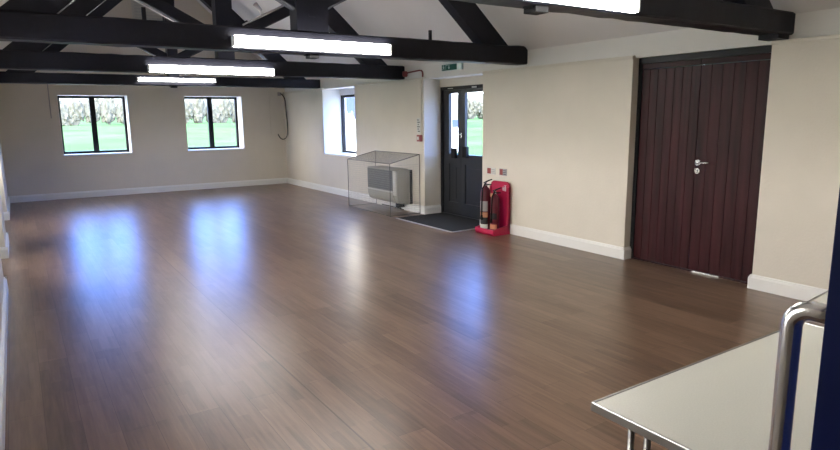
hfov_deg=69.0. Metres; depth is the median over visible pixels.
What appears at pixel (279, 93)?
cable
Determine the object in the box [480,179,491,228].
fire extinguisher
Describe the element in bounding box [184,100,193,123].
bush
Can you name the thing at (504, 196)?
stand
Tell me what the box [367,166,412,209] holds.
wall heater
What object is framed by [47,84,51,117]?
cable trunking
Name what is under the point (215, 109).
bush
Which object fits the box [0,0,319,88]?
roof truss
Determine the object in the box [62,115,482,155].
grass field
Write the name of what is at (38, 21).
roof truss
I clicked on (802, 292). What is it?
baseboard
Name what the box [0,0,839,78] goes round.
ceiling
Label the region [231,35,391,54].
light
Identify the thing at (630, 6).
light
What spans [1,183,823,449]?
floor
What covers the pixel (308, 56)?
sensor box
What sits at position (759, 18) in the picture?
ceiling beam
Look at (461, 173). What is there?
door
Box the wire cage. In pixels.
[347,150,419,216]
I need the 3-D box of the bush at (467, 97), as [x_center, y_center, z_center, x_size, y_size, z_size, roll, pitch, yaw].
[4.844,-14.146,73.684,1.881,2.895,1.520,-7,12,-33]
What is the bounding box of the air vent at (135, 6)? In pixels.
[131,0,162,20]
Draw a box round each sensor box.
[304,54,318,58]
[523,5,548,14]
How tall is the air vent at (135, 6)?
0.770 m
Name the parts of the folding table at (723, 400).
leg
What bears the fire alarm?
attached to the conduit
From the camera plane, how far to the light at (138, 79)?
10.68 m
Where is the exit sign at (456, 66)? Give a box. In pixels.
[442,63,462,70]
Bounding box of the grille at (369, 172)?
[367,168,392,190]
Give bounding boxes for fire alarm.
[402,71,407,76]
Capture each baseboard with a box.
[0,197,9,449]
[8,178,286,202]
[287,178,826,300]
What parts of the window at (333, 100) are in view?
sill, frame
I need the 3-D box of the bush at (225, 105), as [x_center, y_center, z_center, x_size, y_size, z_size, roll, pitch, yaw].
[-21.786,-12.897,68.264,1.386,3.026,1.120,-7,12,-33]
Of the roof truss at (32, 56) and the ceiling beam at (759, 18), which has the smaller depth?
the ceiling beam at (759, 18)
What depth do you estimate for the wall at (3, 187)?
7.35 m
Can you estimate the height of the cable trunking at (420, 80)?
0.814 m
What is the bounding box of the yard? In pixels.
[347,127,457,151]
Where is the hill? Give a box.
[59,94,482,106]
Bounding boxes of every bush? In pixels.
[60,101,69,125]
[68,98,84,125]
[84,98,100,122]
[100,98,115,124]
[115,99,123,123]
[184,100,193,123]
[193,99,206,122]
[206,104,219,122]
[219,99,231,122]
[231,99,234,122]
[457,97,468,116]
[467,98,481,118]
[477,102,482,118]
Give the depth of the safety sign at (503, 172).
7.83 m
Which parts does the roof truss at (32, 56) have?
king post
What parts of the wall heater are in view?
panel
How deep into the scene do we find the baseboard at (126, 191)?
12.46 m
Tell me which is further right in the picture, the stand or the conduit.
the stand
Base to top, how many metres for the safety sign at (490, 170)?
0.087 m
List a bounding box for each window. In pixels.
[57,95,132,155]
[184,96,244,151]
[322,88,355,157]
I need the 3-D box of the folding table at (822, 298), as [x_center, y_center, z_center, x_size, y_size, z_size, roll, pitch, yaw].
[2.170,0.648,2.617,1.225,0.758,0.610,-9,13,-39]
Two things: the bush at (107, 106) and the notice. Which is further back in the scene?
the bush at (107, 106)
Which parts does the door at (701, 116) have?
rail, lever handle, threshold plate, rail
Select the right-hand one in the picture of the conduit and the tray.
the tray
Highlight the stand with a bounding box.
[475,180,510,235]
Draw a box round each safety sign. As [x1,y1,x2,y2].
[487,167,495,174]
[499,168,506,175]
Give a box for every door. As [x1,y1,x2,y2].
[440,75,482,219]
[630,45,771,283]
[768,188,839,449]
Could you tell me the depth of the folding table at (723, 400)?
1.72 m
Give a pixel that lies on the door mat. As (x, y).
(451, 223)
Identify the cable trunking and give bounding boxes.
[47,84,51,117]
[420,80,422,134]
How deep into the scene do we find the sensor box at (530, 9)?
3.43 m
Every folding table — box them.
[591,323,823,449]
[808,290,827,303]
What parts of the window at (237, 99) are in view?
sill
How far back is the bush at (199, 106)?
66.40 m
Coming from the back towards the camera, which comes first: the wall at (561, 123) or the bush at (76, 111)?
the bush at (76, 111)
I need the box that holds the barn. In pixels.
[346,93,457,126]
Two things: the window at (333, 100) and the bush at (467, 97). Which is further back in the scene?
the bush at (467, 97)
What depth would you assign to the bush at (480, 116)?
75.21 m
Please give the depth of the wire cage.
9.66 m
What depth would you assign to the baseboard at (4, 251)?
3.90 m
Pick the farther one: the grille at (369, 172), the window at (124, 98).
the window at (124, 98)
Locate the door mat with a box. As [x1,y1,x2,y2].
[396,212,479,232]
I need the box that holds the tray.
[475,225,507,235]
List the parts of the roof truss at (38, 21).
king post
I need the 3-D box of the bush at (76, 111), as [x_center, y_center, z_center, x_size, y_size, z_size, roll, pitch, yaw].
[-33.979,-11.176,60.417,1.386,2.750,1.120,-7,12,-33]
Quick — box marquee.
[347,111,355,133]
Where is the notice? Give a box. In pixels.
[417,118,420,133]
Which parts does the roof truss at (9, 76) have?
king post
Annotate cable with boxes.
[277,92,287,139]
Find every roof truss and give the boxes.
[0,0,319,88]
[0,0,404,79]
[0,0,527,64]
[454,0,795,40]
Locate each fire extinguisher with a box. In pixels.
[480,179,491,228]
[490,188,500,229]
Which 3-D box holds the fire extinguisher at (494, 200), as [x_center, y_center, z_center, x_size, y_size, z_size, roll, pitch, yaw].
[0.966,-0.206,7.764,0.157,0.566,0.138,3,11,17]
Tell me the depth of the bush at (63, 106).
59.58 m
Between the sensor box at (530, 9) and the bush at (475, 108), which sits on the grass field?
the bush at (475, 108)
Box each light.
[137,78,215,81]
[147,65,274,75]
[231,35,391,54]
[533,0,640,12]
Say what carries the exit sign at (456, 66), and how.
attached to the wall at (561, 123)
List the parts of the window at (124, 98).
sill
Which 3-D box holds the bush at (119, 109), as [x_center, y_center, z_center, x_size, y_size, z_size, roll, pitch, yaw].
[-30.470,-11.588,62.690,1.386,2.673,1.120,-7,12,-33]
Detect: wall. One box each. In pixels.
[0,0,286,195]
[0,139,7,333]
[283,8,839,289]
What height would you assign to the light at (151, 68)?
0.092 m
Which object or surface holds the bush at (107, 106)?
on the grass field
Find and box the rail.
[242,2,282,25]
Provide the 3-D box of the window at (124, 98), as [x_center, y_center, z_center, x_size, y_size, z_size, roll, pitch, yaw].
[-6.404,-1.966,12.043,1.212,1.154,0.412,-7,12,-33]
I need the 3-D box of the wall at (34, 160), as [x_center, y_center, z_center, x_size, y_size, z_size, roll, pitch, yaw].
[-5.510,-3.057,12.490,6.520,4.950,0.450,-7,12,-33]
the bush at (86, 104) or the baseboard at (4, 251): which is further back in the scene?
the bush at (86, 104)
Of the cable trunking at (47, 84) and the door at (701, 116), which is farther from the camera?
the cable trunking at (47, 84)
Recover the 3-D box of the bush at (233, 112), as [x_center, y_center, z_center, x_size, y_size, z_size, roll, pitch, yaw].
[-20.617,-13.093,69.010,1.386,3.109,1.120,-7,12,-33]

